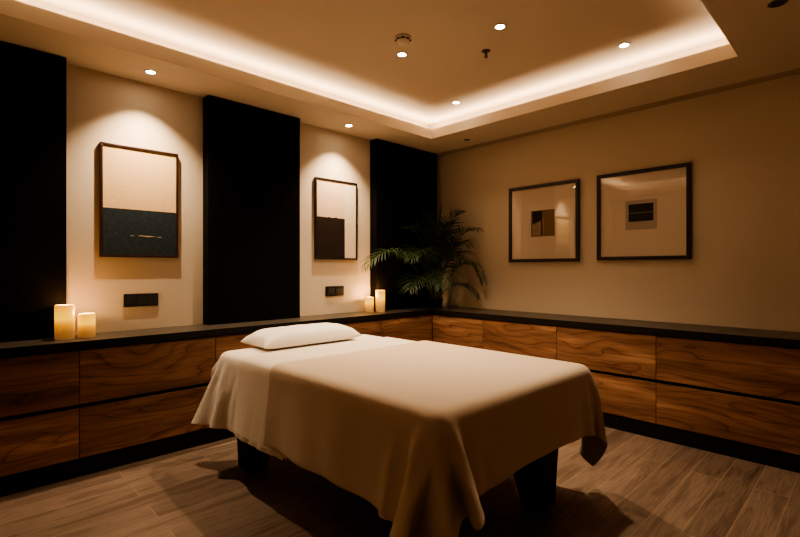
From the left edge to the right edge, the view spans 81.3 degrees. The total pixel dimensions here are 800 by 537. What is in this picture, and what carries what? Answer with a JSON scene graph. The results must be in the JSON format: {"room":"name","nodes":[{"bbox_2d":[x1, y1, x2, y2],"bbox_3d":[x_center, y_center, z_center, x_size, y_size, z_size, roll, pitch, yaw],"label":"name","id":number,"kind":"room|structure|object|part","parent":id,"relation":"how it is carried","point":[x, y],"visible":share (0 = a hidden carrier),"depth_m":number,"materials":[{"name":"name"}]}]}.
{"room":"massage room","nodes":[
{"label":"massage room","id":0,"kind":"room"},
{"bbox_2d":[66,63,369,334],"bbox_3d":[-1.454,-0.300,3.637,5.340,3.000,0.120,0,0,-44],"label":"wall","id":1,"kind":"structure","parent":0,"point":[100,106],"depth_m":3.32,"materials":[{"name":"beige paint"}]},
{"bbox_2d":[0,41,65,342],"bbox_3d":[-2.354,-0.438,2.609,0.785,1.707,0.100,0,0,-44],"label":"wall panel","id":2,"kind":"object","parent":1,"relation":"attached to","point":[32,82],"visible":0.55,"depth_m":2.73,"materials":[{"name":"black fabric"}]},
{"bbox_2d":[99,141,177,257],"bbox_3d":[-1.786,-0.457,3.211,0.487,0.753,0.024,0,0,-44],"label":"framed painting","id":3,"kind":"object","parent":1,"relation":"attached to","point":[138,187],"visible":1,"depth_m":3.19,"materials":[{"name":"brown wood"}]},
{"bbox_2d":[124,293,157,306],"bbox_3d":[-1.789,0.213,3.217,0.206,0.088,0.016,0,0,-44],"label":"wall socket","id":4,"kind":"object","parent":1,"relation":"attached to","point":[144,299],"visible":1,"depth_m":3.21,"materials":[{"name":"black plastic"}]},
{"bbox_2d":[203,95,299,324],"bbox_3d":[-1.173,-0.438,3.756,0.785,1.707,0.100,0,0,-44],"label":"wall panel","id":5,"kind":"object","parent":1,"relation":"attached to","point":[251,155],"visible":1,"depth_m":3.67,"materials":[{"name":"black fabric"}]},
{"bbox_2d":[325,286,343,295],"bbox_3d":[-0.616,0.205,4.356,0.206,0.090,0.016,0,0,-44],"label":"wall socket","id":6,"kind":"object","parent":1,"relation":"attached to","point":[329,290],"visible":1,"depth_m":4.35,"materials":[{"name":"black plastic"}]},
{"bbox_2d":[314,177,356,259],"bbox_3d":[-0.595,-0.461,4.368,0.482,0.744,0.024,0,0,-44],"label":"framed painting","id":7,"kind":"object","parent":1,"relation":"attached to","point":[335,201],"visible":1,"depth_m":4.35,"materials":[{"name":"brown wood"}]},
{"bbox_2d":[370,139,436,310],"bbox_3d":[0.057,-0.438,4.950,0.902,1.707,0.100,0,0,-44],"label":"wall panel","id":8,"kind":"object","parent":1,"relation":"attached to","point":[403,179],"visible":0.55,"depth_m":4.81,"materials":[{"name":"black fabric"}]},
{"bbox_2d":[0,0,799,153],"bbox_3d":[0.225,-1.433,1.907,5.100,0.275,4.700,0,0,-44],"label":"ceiling","id":9,"kind":"structure","parent":0,"point":[327,64],"depth_m":3.04,"materials":[{"name":"paint"}]},
{"bbox_2d":[144,69,157,74],"bbox_3d":[-1.637,-1.293,3.058,0.080,0.004,0.080,0,0,-44],"label":"recessed light","id":10,"kind":"object","parent":9,"relation":"in","point":[148,71],"visible":1,"depth_m":3.06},
{"bbox_2d":[396,52,407,57],"bbox_3d":[0.014,-1.488,3.234,0.080,0.004,0.080,0,0,-44],"label":"recessed light","id":11,"kind":"object","parent":9,"relation":"in","point":[399,54],"visible":1,"depth_m":3.23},
{"bbox_2d":[394,33,410,45],"bbox_3d":[0.019,-1.470,2.997,0.110,0.041,0.110,0,0,-44],"label":"smoke detector","id":12,"kind":"object","parent":9,"relation":"attached to","point":[402,39],"visible":1,"depth_m":2.96,"materials":[{"name":"beige plastic"}]},
{"bbox_2d":[482,49,490,57],"bbox_3d":[0.588,-1.468,3.182,0.060,0.045,0.060,0,0,-44],"label":"sprinkler head","id":13,"kind":"object","parent":9,"relation":"attached to","point":[485,51],"visible":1,"depth_m":3.17},
{"bbox_2d":[493,23,506,29],"bbox_3d":[0.614,-1.488,2.861,0.080,0.004,0.080,0,0,-44],"label":"recessed light","id":14,"kind":"object","parent":9,"relation":"in","point":[500,26],"visible":1,"depth_m":2.86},
{"bbox_2d":[617,42,630,47],"bbox_3d":[1.490,-1.488,3.097,0.080,0.004,0.080,0,0,-44],"label":"recessed light","id":15,"kind":"object","parent":9,"relation":"in","point":[624,44],"visible":1,"depth_m":3.10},
{"bbox_2d":[767,0,788,7],"bbox_3d":[1.838,-1.293,2.266,0.080,0.004,0.080,0,0,-44],"label":"recessed light","id":16,"kind":"object","parent":9,"relation":"in","point":[776,3],"visible":1,"depth_m":2.27,"materials":[{"name":"black"}]},
{"bbox_2d":[0,427,799,536],"bbox_3d":[0.225,1.250,1.907,5.340,0.100,4.940,0,0,-44],"label":"floor","id":17,"kind":"structure","parent":0,"point":[641,486],"depth_m":2.38,"materials":[{"name":"brown wood"}]},
{"bbox_2d":[0,350,78,496],"bbox_3d":[-2.251,0.832,2.533,0.789,0.736,0.345,0,0,-44],"label":"base cabinet","id":18,"kind":"object","parent":17,"relation":"on","point":[39,393],"visible":0.99,"depth_m":2.55,"materials":[{"name":"brown wood"}]},
{"bbox_3d":[-2.138,0.948,2.418,0.786,0.287,0.022,0,0,-44],"label":"drawer","id":19,"kind":"part","parent":18,"relation":"part of","materials":[{"name":"brown wood"}]},
{"bbox_3d":[-2.138,0.625,2.418,0.786,0.309,0.022,0,0,-44],"label":"drawer","id":20,"kind":"part","parent":18,"relation":"part of","materials":[{"name":"brown wood"}]},
{"bbox_2d":[79,336,214,476],"bbox_3d":[-1.684,0.832,3.084,0.789,0.736,0.345,0,0,-44],"label":"base cabinet","id":21,"kind":"object","parent":17,"relation":"on","point":[138,402],"visible":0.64,"depth_m":2.91,"materials":[{"name":"brown wood"}]},
{"bbox_3d":[-1.571,0.948,2.968,0.786,0.287,0.022,0,0,-44],"label":"drawer","id":22,"kind":"part","parent":21,"relation":"part of","materials":[{"name":"brown wood"}]},
{"bbox_3d":[-1.571,0.625,2.968,0.786,0.309,0.022,0,0,-44],"label":"drawer","id":23,"kind":"part","parent":21,"relation":"part of","materials":[{"name":"brown wood"}]},
{"bbox_2d":[214,332,256,440],"bbox_3d":[-1.117,0.832,3.634,0.789,0.736,0.345,0,0,-44],"label":"base cabinet","id":24,"kind":"object","parent":17,"relation":"on","point":[223,343],"visible":0.11,"depth_m":3.29,"materials":[{"name":"brown wood"}]},
{"bbox_3d":[-1.005,0.625,3.518,0.786,0.309,0.022,0,0,-44],"label":"drawer","id":25,"kind":"part","parent":24,"relation":"part of","materials":[{"name":"brown wood"}]},
{"bbox_2d":[341,319,383,336],"bbox_3d":[-0.550,0.832,4.184,0.789,0.736,0.345,0,0,-44],"label":"base cabinet","id":26,"kind":"object","parent":17,"relation":"on","point":[372,327],"visible":0.15,"depth_m":4.21,"materials":[{"name":"brown wood"}]},
{"bbox_2d":[237,438,557,509],"bbox_3d":[-0.079,0.855,2.633,1.165,0.690,1.805,0,0,-44],"label":"massage table","id":27,"kind":"object","parent":17,"relation":"on","point":[535,481],"visible":0.12,"depth_m":2.35,"materials":[{"name":"plastic"}]},
{"bbox_3d":[-0.851,0.985,2.850,0.238,0.430,0.219,0,0,-44],"label":"leg","id":28,"kind":"part","parent":27,"relation":"part of","materials":[{"name":"black wood"}]},
{"bbox_2d":[191,334,381,459],"bbox_3d":[-0.471,0.733,3.022,1.383,0.457,0.982,0,0,-44],"label":"sheet","id":29,"kind":"object","parent":27,"relation":"on","point":[217,407],"visible":0.32,"depth_m":2.74,"materials":[{"name":"beige fabric"}]},
{"bbox_2d":[240,323,360,348],"bbox_3d":[-0.655,0.436,3.172,0.758,0.111,0.319,0,0,-44],"label":"pillow","id":30,"kind":"object","parent":29,"relation":"on","point":[304,334],"visible":1,"depth_m":3.02,"materials":[{"name":"beige fabric"}]},
{"bbox_2d":[234,337,607,536],"bbox_3d":[0.085,0.761,2.453,1.526,0.552,1.660,0,0,-44],"label":"blanket","id":31,"kind":"object","parent":27,"relation":"on","point":[419,431],"visible":1,"depth_m":1.94,"materials":[{"name":"beige fabric"}]},
{"bbox_3d":[0.664,0.985,2.389,0.238,0.430,0.219,0,0,-44],"label":"leg","id":32,"kind":"part","parent":27,"relation":"part of","materials":[{"name":"black wood"}]},
{"bbox_2d":[383,314,433,341],"bbox_3d":[0.135,0.832,4.850,1.120,0.736,0.345,0,0,-44],"label":"base cabinet","id":33,"kind":"object","parent":17,"relation":"on","point":[413,328],"visible":0.21,"depth_m":4.59,"materials":[{"name":"brown wood"}]},
{"bbox_2d":[0,306,799,357],"bbox_3d":[0.252,0.440,2.464,4.285,0.048,3.940,0,0,-44],"label":"countertop","id":34,"kind":"structure","parent":33,"relation":"on","point":[790,339],"depth_m":3.27,"materials":[{"name":"black stone"}]},
{"bbox_2d":[54,304,74,339],"bbox_3d":[-1.997,0.315,2.775,0.100,0.203,0.100,0,0,-44],"label":"pillar candle","id":35,"kind":"object","parent":34,"relation":"on","point":[64,314],"visible":1,"depth_m":2.74,"materials":[{"name":"beige wax"}]},
{"bbox_2d":[78,313,95,337],"bbox_3d":[-1.918,0.344,2.851,0.091,0.145,0.091,0,0,-44],"label":"pillar candle","id":36,"kind":"object","parent":34,"relation":"on","point":[86,322],"visible":1,"depth_m":2.82,"materials":[{"name":"beige wax"}]},
{"bbox_2d":[365,297,373,311],"bbox_3d":[-0.298,0.343,4.508,0.088,0.146,0.088,0,0,-44],"label":"pillar candle","id":37,"kind":"object","parent":34,"relation":"on","point":[369,301],"visible":1,"depth_m":4.47,"materials":[{"name":"beige wax"}]},
{"bbox_2d":[376,290,384,311],"bbox_3d":[-0.192,0.310,4.542,0.092,0.211,0.092,0,0,-44],"label":"pillar candle","id":38,"kind":"object","parent":34,"relation":"on","point":[380,294],"visible":0.99,"depth_m":4.50,"materials":[{"name":"beige wax"}]},
{"bbox_2d":[359,207,487,307],"bbox_3d":[0.253,-0.137,4.594,1.276,1.106,0.758,0,0,-44],"label":"potted palm","id":39,"kind":"object","parent":34,"relation":"on","point":[434,302],"visible":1,"depth_m":4.84,"materials":[{"name":"plant"}]},
{"bbox_2d":[428,299,442,307],"bbox_3d":[0.384,0.371,5.038,0.168,0.090,0.168,0,0,-44],"label":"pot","id":40,"kind":"object","parent":34,"relation":"on","point":[433,303],"depth_m":4.98,"materials":[{"name":"ceramic"}]},
{"bbox_2d":[433,314,482,348],"bbox_3d":[0.717,0.832,4.731,0.453,0.736,0.631,0,0,-44],"label":"base cabinet","id":41,"kind":"object","parent":17,"relation":"on","point":[461,331],"visible":0.23,"depth_m":4.55,"materials":[{"name":"brown wood"}]},
{"bbox_2d":[483,319,556,359],"bbox_3d":[1.192,0.832,4.241,0.453,0.736,0.731,0,0,-44],"label":"base cabinet","id":42,"kind":"object","parent":17,"relation":"on","point":[528,339],"visible":0.25,"depth_m":4.05,"materials":[{"name":"brown wood"}]},
{"bbox_2d":[557,326,656,438],"bbox_3d":[1.707,0.832,3.711,0.453,0.736,0.747,0,0,-44],"label":"base cabinet","id":43,"kind":"object","parent":17,"relation":"on","point":[622,365],"visible":0.66,"depth_m":3.46,"materials":[{"name":"brown wood"}]},
{"bbox_3d":[1.552,0.625,3.560,0.022,0.309,0.744,0,0,-44],"label":"drawer","id":44,"kind":"part","parent":43,"relation":"part of","materials":[{"name":"brown wood"}]},
{"bbox_3d":[1.552,0.948,3.560,0.022,0.287,0.744,0,0,-44],"label":"drawer","id":45,"kind":"part","parent":43,"relation":"part of","materials":[{"name":"brown wood"}]},
{"bbox_2d":[656,335,799,472],"bbox_3d":[2.238,0.832,3.163,0.453,0.736,0.776,0,0,-44],"label":"base cabinet","id":46,"kind":"object","parent":17,"relation":"on","point":[731,399],"visible":0.98,"depth_m":2.97,"materials":[{"name":"brown wood"}]},
{"bbox_3d":[2.084,0.948,3.013,0.022,0.287,0.773,0,0,-44],"label":"drawer","id":47,"kind":"part","parent":46,"relation":"part of","materials":[{"name":"brown wood"}]},
{"bbox_3d":[2.084,0.625,3.013,0.022,0.309,0.773,0,0,-44],"label":"drawer","id":48,"kind":"part","parent":46,"relation":"part of","materials":[{"name":"brown wood"}]},
{"bbox_2d":[437,74,799,331],"bbox_3d":[2.139,-0.300,3.683,0.120,3.000,4.820,0,0,-44],"label":"wall","id":49,"kind":"structure","parent":0,"point":[742,144],"depth_m":3.63,"materials":[{"name":"beige paint"}]},
{"bbox_2d":[509,179,579,261],"bbox_3d":[1.341,-0.434,4.392,0.031,0.732,0.717,0,0,-44],"label":"framed print","id":50,"kind":"object","parent":49,"relation":"attached to","point":[544,219],"visible":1,"depth_m":4.37,"materials":[{"name":"brown wood"}]},
{"bbox_2d":[531,209,554,236],"bbox_3d":[1.345,-0.433,4.391,0.001,0.248,0.244,0,0,-44],"label":"picture","id":51,"kind":"object","parent":50,"relation":"attached to","point":[542,220],"depth_m":4.39},
{"bbox_2d":[437,68,799,156],"bbox_3d":[2.017,-1.293,3.647,0.105,0.004,4.700,0,0,-44],"label":"trim","id":52,"kind":"structure","parent":49,"relation":"attached to","point":[794,71],"depth_m":3.72,"materials":[{"name":"paint"}]},
{"bbox_2d":[597,162,691,259],"bbox_3d":[1.949,-0.440,3.766,0.031,0.730,0.707,0,0,-44],"label":"framed print","id":53,"kind":"object","parent":49,"relation":"attached to","point":[643,214],"visible":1,"depth_m":3.74,"materials":[{"name":"brown wood"}]}
]}

